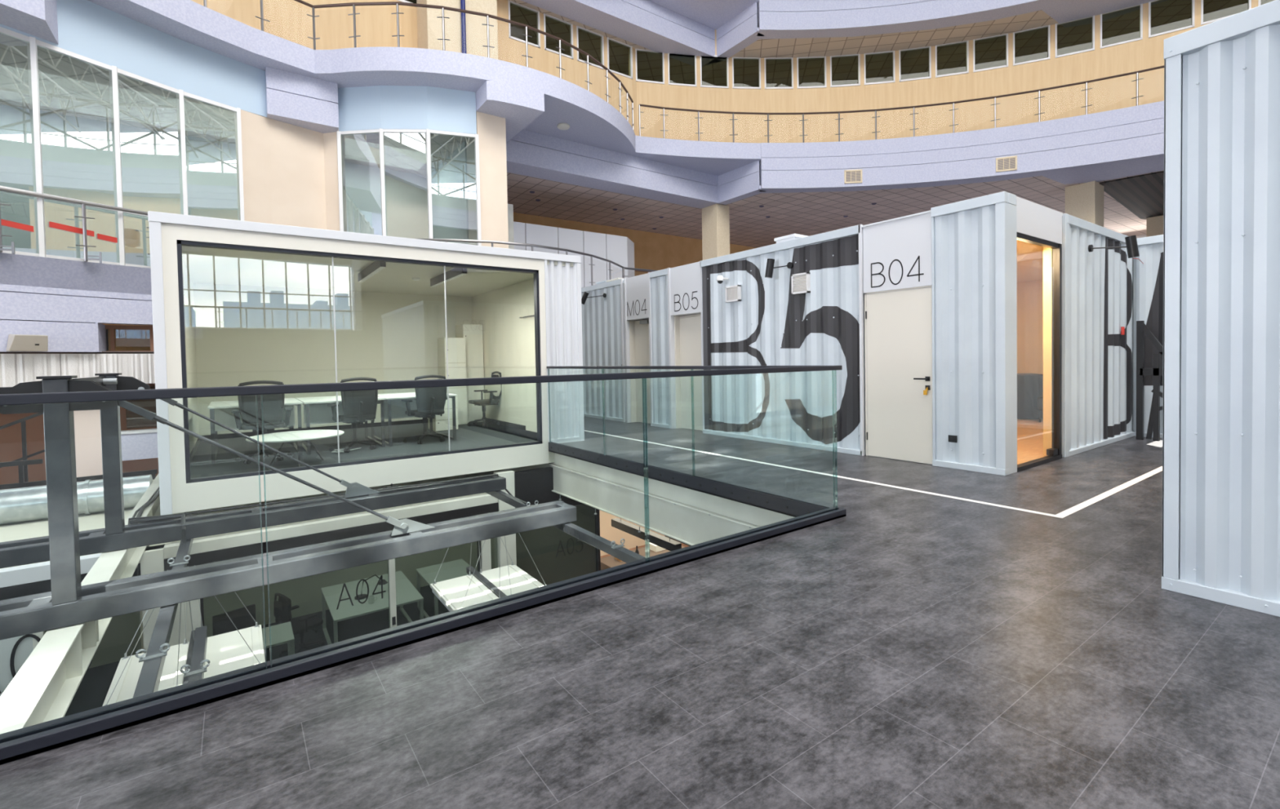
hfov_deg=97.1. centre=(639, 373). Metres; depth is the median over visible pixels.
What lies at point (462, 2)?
drain pipe
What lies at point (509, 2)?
window
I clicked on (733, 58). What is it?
window
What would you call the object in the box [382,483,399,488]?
clamp
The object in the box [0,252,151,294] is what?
balcony slab
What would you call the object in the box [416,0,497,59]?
pillar
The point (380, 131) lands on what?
window
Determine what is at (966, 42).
window
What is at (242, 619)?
monitor
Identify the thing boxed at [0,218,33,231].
tape
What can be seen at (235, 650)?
hanging light
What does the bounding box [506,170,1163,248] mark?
ceiling
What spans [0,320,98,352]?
fascia
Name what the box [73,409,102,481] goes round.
column
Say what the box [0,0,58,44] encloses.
fascia
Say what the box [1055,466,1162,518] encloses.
line marking
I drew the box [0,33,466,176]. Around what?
ceiling
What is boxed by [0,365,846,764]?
glass railing
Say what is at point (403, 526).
tension rod
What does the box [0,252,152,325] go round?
fascia
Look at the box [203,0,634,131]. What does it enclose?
balcony railing
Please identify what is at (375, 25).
wall
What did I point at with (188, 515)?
clamp
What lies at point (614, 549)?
track
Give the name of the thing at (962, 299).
container
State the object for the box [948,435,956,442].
wall socket
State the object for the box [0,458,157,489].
landing railing
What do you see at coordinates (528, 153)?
ceiling beam
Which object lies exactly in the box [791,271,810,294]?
air vent
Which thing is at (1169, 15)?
window band
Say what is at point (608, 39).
window
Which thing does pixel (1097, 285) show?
shipping container
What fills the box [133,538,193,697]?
track
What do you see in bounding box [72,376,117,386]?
tension link
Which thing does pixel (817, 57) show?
window
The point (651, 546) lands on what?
storage box
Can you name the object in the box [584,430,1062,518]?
line marking
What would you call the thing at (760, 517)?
deck edge
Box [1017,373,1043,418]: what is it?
base cabinet
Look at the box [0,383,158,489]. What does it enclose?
wall
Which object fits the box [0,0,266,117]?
wall
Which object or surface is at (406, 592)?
office desk
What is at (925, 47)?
window
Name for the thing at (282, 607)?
office chair
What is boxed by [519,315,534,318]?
hook rail
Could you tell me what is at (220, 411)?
office desk
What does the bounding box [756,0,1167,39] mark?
fascia underside
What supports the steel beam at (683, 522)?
attached to the deck edge
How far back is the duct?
7.02 m
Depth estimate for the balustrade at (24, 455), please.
9.80 m
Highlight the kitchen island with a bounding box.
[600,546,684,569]
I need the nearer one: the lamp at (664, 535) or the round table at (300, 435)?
the round table at (300, 435)
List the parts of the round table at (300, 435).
leg, leg, leg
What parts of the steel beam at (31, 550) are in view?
spacer plate, spacer plate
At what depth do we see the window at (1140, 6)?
18.70 m
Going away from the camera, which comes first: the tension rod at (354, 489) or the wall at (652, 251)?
the tension rod at (354, 489)
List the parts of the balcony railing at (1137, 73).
post, post, post, post, post, post, post, post, handrail, post, post, post, post, post, post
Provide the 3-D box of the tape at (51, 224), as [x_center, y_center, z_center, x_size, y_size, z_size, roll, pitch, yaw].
[-10.409,-2.648,10.362,0.002,0.160,0.609,0,2,27]
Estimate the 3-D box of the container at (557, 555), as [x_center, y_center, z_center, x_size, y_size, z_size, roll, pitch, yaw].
[-4.235,3.006,9.368,5.570,3.180,4.900,-2,2,-36]
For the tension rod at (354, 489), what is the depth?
5.76 m
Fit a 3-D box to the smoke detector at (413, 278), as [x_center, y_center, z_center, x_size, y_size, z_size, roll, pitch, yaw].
[-3.791,-1.597,9.572,0.120,0.045,0.120,-2,2,-36]
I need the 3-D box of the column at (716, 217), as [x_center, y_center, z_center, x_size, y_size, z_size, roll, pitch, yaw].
[3.044,-1.181,22.216,0.680,10.640,0.850,-2,2,-36]
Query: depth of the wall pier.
14.78 m
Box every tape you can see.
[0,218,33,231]
[48,221,94,236]
[97,233,117,243]
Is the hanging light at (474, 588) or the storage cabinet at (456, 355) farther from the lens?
the storage cabinet at (456, 355)
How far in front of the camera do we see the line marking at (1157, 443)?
7.53 m
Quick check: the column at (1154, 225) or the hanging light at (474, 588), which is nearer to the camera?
the hanging light at (474, 588)
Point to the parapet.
(136, 444)
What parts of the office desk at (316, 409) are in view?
leg frame, modesty panel, leg frame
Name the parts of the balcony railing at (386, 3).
post, post, post, post, post, post, handrail, post, post, post, post, post, post, post, post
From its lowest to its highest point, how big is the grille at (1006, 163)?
0.460 m
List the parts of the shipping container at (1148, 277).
edge rail, edge rail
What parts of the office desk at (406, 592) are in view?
leg frame, leg frame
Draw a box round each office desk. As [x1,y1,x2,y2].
[207,397,302,463]
[262,621,294,655]
[295,395,385,454]
[320,570,423,644]
[370,391,457,446]
[415,559,471,617]
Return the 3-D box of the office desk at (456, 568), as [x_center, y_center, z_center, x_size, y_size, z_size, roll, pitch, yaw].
[-3.595,4.151,10.704,0.900,0.740,1.300,-2,2,-36]
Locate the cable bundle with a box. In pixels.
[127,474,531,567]
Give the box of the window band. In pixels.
[509,0,1275,87]
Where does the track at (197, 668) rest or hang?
attached to the track at (148, 681)
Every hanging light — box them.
[102,561,265,706]
[430,514,546,611]
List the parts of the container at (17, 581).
panel, rail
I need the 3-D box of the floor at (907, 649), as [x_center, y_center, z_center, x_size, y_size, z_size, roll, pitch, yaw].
[-0.420,1.214,2.791,24.500,0.050,23.000,-2,2,-36]
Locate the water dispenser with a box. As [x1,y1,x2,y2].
[124,228,143,265]
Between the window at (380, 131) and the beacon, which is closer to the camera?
the beacon
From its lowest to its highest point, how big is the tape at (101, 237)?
0.130 m
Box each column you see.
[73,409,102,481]
[702,204,729,260]
[1065,181,1103,226]
[1146,215,1163,236]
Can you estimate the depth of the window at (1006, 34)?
20.29 m
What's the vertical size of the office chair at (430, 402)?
1.069 m
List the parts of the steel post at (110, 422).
cap plate, lug plate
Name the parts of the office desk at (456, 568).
leg frame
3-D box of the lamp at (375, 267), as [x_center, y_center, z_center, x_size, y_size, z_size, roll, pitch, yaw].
[-3.893,-1.488,8.176,0.070,0.129,1.650,-2,2,-36]
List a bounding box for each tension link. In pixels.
[0,386,11,393]
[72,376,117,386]
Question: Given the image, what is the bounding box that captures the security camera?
[716,275,728,284]
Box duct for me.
[0,474,152,524]
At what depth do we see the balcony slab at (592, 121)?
13.63 m
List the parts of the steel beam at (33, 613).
spacer plate, spacer plate, spacer plate, spacer plate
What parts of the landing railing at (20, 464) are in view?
post, rail, rail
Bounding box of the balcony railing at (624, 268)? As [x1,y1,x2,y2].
[623,266,657,277]
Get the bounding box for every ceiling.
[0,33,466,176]
[0,351,154,353]
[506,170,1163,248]
[1099,170,1164,219]
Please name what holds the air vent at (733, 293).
attached to the shipping container at (771, 325)
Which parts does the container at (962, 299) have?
trim, header panel, door frame, door, door handle, corner post, edge rail, edge rail, corner post, corner post, edge rail, header panel, glazing frame, trim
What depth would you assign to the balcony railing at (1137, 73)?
19.16 m
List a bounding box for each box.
[595,280,607,284]
[606,277,620,281]
[648,542,665,551]
[773,233,808,243]
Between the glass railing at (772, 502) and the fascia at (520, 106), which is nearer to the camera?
the glass railing at (772, 502)
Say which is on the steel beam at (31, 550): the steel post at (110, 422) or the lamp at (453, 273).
the steel post at (110, 422)
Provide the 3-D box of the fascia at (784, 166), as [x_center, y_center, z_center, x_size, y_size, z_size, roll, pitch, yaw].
[8.059,-6.782,-1.389,33.198,1.570,39.219,0,2,39]
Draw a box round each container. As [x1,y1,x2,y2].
[0,479,154,716]
[137,466,600,662]
[147,210,584,515]
[581,262,702,431]
[699,224,865,455]
[862,191,1062,475]
[1062,213,1134,457]
[1133,234,1163,438]
[1161,0,1279,617]
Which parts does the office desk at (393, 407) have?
leg frame, modesty panel, leg frame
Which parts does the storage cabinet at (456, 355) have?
door, door, door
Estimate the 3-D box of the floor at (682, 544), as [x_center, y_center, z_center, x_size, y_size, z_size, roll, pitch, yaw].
[3.079,4.408,11.131,8.280,0.020,8.800,-2,2,-36]
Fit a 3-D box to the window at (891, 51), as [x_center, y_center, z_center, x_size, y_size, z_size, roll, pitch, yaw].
[8.997,-11.492,21.266,1.094,1.200,0.130,-1,1,9]
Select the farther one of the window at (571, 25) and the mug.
the window at (571, 25)
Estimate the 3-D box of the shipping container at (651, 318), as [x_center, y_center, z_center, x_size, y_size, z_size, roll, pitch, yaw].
[-0.006,-0.508,12.951,2.478,2.870,6.950,-2,2,-36]
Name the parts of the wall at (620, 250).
post, panel, panel, panel, panel, panel, panel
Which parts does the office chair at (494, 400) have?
seat, armrest, backrest, backrest frame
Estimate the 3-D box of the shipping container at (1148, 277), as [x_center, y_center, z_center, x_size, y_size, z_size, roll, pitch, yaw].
[9.600,-0.540,7.212,2.770,2.865,4.520,-2,2,-36]
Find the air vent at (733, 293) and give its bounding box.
[725,284,741,302]
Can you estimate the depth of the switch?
7.22 m
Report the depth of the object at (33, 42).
10.86 m
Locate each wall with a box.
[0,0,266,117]
[0,104,468,266]
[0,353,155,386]
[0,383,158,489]
[103,212,756,351]
[191,0,1213,142]
[235,91,346,231]
[337,85,476,135]
[497,0,1257,88]
[507,204,635,288]
[599,510,666,555]
[715,30,716,55]
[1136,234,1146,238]
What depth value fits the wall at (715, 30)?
21.29 m
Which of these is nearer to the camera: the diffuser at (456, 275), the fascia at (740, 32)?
the diffuser at (456, 275)
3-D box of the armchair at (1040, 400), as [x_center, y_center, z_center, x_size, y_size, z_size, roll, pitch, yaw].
[7.353,0.297,9.909,0.560,1.100,0.598,0,2,44]
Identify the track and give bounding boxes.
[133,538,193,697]
[179,625,209,682]
[485,490,645,563]
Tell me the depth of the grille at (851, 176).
19.64 m
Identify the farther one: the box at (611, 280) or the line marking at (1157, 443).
the box at (611, 280)
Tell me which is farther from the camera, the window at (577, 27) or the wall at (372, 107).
the window at (577, 27)
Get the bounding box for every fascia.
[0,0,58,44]
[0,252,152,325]
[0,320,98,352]
[95,322,108,352]
[265,66,338,133]
[475,80,544,142]
[520,0,715,66]
[715,2,764,61]
[718,160,764,204]
[756,0,1066,36]
[759,101,1164,191]
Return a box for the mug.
[368,595,377,604]
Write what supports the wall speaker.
attached to the fascia at (76, 337)
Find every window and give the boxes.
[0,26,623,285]
[105,324,154,351]
[336,128,481,245]
[396,0,412,3]
[507,0,540,48]
[543,13,573,59]
[576,26,604,69]
[606,37,632,79]
[635,48,664,84]
[667,53,697,86]
[699,55,728,88]
[732,57,760,88]
[764,57,793,88]
[796,56,826,88]
[830,53,860,87]
[863,50,894,84]
[898,46,931,82]
[935,40,968,77]
[973,33,1008,72]
[1013,25,1049,66]
[1054,15,1094,57]
[1100,4,1142,48]
[1148,0,1195,38]
[1200,0,1251,25]
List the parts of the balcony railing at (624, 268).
handrail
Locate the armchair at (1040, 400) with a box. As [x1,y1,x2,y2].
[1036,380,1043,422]
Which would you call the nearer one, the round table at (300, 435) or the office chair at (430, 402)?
the round table at (300, 435)
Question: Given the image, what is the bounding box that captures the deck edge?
[551,453,795,526]
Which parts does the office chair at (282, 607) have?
lumbar plate, backrest frame, backrest, armrest, armrest, seat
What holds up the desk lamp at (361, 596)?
on the office desk at (406, 592)
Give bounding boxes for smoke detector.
[412,277,419,280]
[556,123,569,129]
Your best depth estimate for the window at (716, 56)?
21.31 m
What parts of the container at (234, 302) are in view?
corner post, skirting, skirting, cable coil, rail, skirting, corner post, corner post, corner post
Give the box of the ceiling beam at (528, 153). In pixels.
[506,129,718,208]
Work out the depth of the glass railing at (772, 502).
5.75 m
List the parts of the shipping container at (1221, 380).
corner post, corner post, edge rail, edge rail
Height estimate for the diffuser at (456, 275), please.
0.004 m
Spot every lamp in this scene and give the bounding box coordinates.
[354,574,387,599]
[358,261,386,282]
[430,267,466,286]
[611,517,681,551]
[664,535,690,546]
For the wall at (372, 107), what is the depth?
14.07 m
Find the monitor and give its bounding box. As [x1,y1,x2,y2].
[212,604,256,635]
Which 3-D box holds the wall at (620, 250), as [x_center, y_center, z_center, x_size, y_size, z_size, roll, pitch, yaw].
[-2.121,-3.961,19.991,5.826,3.000,0.713,-2,2,-43]
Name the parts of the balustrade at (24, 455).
rail, rail, post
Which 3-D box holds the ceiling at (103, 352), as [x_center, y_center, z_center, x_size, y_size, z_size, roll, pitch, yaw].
[-12.162,-0.392,11.083,7.200,0.020,7.800,-2,2,-36]
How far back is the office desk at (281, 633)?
8.36 m
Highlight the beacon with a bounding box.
[1120,326,1124,334]
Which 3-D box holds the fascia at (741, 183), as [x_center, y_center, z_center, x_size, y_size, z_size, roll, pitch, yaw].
[3.715,-6.980,20.765,0.420,1.020,2.080,-2,2,-36]
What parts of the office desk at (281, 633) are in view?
leg frame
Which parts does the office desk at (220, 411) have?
leg frame, modesty panel, leg frame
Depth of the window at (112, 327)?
11.40 m
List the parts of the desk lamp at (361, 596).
arm, lamp shade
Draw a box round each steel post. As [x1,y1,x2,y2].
[0,375,119,604]
[94,373,150,534]
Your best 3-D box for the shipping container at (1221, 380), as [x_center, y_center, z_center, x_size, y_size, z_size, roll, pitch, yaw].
[6.389,-0.348,2.493,5.498,2.835,5.000,-2,2,-36]
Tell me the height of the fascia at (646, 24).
1.020 m
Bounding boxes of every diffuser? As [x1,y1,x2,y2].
[359,266,385,282]
[431,273,466,286]
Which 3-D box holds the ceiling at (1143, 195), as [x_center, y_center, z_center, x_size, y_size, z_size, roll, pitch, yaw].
[28.448,-6.748,13.899,13.200,0.045,25.500,-2,2,-36]
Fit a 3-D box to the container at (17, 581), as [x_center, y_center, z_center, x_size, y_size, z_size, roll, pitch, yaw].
[-8.802,3.222,6.107,5.640,3.080,4.870,-2,2,-36]
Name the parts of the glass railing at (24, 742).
handrail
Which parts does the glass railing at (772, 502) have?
handrail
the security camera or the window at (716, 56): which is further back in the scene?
the window at (716, 56)
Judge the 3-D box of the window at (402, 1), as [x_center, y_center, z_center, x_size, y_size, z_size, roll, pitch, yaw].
[-6.709,-11.070,15.966,1.070,1.200,0.130,-2,2,-36]
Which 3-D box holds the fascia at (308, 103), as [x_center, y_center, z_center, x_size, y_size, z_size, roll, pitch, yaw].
[-8.225,-6.559,13.753,1.470,1.070,0.740,-2,2,-36]
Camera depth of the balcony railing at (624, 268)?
19.21 m
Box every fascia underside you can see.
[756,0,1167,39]
[759,157,1164,193]
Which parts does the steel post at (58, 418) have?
lug plate, cap plate, lug plate, lug plate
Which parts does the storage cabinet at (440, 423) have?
door, door, door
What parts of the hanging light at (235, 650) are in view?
plate, rail, plate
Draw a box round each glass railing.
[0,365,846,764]
[546,365,830,517]
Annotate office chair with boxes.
[231,380,293,464]
[273,592,324,657]
[327,377,381,452]
[400,374,447,444]
[466,371,502,426]
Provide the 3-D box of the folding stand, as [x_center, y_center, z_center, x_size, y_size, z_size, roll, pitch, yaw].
[7.089,0.096,7.765,0.060,1.660,0.404,-2,2,-36]
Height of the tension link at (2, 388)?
0.100 m
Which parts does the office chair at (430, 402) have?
armrest, seat, backrest frame, backrest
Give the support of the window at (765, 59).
in the wall at (502, 5)
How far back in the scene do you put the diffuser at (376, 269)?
8.10 m
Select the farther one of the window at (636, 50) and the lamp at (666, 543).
the window at (636, 50)
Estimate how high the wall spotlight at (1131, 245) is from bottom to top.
0.273 m
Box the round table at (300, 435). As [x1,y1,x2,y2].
[245,429,344,466]
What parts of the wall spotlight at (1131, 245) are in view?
wall plate, arm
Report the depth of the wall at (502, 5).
19.90 m
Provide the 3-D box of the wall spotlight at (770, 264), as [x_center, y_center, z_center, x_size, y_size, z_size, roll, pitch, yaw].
[1.951,-1.484,7.930,0.397,0.273,0.108,-1,2,20]
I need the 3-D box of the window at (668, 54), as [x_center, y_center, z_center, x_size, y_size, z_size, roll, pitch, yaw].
[1.569,-11.352,21.134,1.094,1.200,0.130,-1,1,-11]
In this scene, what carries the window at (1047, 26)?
in the wall at (502, 5)
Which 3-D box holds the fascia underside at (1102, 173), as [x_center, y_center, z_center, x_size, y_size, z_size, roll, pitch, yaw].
[16.060,-6.629,15.521,24.660,0.115,6.656,0,2,35]
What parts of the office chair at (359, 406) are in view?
armrest, seat, backrest frame, backrest, lumbar plate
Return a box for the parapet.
[120,428,158,460]
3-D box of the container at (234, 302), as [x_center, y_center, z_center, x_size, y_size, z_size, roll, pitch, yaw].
[-4.380,-0.194,9.297,5.080,3.145,4.905,-2,2,-36]
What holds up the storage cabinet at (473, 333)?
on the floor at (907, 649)
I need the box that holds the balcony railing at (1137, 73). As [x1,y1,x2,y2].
[638,65,1164,142]
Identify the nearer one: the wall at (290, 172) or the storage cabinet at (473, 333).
the storage cabinet at (473, 333)
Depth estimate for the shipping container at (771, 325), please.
7.94 m
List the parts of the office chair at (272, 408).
armrest, backrest frame, lumbar plate, backrest, seat, armrest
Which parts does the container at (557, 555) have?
rail, frame, pane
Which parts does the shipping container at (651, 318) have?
edge rail, edge rail, post, post, header panel, door frame, door, post, edge rail, edge rail, post, header panel, door frame, door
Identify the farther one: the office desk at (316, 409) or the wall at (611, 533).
the wall at (611, 533)
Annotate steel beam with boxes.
[0,472,160,733]
[0,474,506,568]
[0,500,576,639]
[511,462,759,545]
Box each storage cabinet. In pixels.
[427,395,457,431]
[437,337,467,424]
[455,324,484,422]
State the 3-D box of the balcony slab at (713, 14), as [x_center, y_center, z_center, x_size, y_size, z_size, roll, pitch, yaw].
[9.485,-12.931,5.003,54.000,0.550,45.300,-2,2,-36]
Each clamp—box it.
[184,511,198,516]
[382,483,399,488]
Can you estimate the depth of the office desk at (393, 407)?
9.23 m
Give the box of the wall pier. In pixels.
[466,111,508,248]
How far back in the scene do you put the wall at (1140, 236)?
29.00 m
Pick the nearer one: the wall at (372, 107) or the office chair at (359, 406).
the office chair at (359, 406)
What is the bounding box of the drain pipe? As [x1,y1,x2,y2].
[460,0,466,53]
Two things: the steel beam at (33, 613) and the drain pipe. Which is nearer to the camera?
the steel beam at (33, 613)
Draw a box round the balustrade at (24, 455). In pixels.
[0,412,44,487]
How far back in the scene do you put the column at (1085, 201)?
19.84 m
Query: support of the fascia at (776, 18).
attached to the balcony slab at (713, 14)
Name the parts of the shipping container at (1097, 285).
edge rail, edge rail, edge rail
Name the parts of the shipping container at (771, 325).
corner post, edge rail, edge rail, corner post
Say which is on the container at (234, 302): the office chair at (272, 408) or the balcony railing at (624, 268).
the office chair at (272, 408)
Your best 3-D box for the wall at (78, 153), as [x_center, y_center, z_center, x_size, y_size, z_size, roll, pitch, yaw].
[-10.014,-4.558,11.654,13.000,4.900,6.700,-2,2,-36]
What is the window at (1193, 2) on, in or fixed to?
in the wall at (502, 5)
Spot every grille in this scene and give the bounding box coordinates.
[844,168,862,183]
[995,155,1017,172]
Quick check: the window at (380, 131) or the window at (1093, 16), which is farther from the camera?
the window at (1093, 16)
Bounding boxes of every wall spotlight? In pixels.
[581,291,606,304]
[764,258,793,278]
[1088,235,1139,257]
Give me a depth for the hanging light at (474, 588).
5.79 m
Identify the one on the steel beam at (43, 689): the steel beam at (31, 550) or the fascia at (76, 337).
the steel beam at (31, 550)
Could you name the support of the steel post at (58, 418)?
on the steel beam at (33, 613)
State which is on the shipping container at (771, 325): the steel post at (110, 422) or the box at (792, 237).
the box at (792, 237)
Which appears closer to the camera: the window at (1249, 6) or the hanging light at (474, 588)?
the hanging light at (474, 588)
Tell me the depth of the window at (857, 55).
21.38 m
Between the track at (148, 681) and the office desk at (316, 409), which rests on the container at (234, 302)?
the office desk at (316, 409)
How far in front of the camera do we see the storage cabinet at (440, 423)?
10.51 m
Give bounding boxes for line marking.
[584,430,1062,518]
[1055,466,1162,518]
[1146,440,1162,447]
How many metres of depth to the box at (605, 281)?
12.18 m
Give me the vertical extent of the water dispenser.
0.800 m
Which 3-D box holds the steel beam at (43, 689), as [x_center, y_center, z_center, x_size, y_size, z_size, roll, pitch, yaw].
[-4.991,1.662,5.533,0.160,0.305,9.220,-2,2,-36]
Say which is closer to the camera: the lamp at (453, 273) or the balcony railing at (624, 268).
the lamp at (453, 273)
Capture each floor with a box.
[0,416,1279,808]
[600,539,688,558]
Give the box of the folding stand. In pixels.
[1136,320,1163,440]
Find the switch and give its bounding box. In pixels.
[391,616,395,625]
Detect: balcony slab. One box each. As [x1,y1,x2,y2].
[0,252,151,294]
[87,0,1160,204]
[648,0,759,64]
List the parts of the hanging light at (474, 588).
plate, rail, plate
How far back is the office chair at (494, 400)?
11.21 m
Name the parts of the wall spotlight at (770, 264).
wall plate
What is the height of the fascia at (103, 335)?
0.550 m
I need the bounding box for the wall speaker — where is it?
[6,334,48,351]
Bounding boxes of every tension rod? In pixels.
[118,400,434,535]
[160,398,378,497]

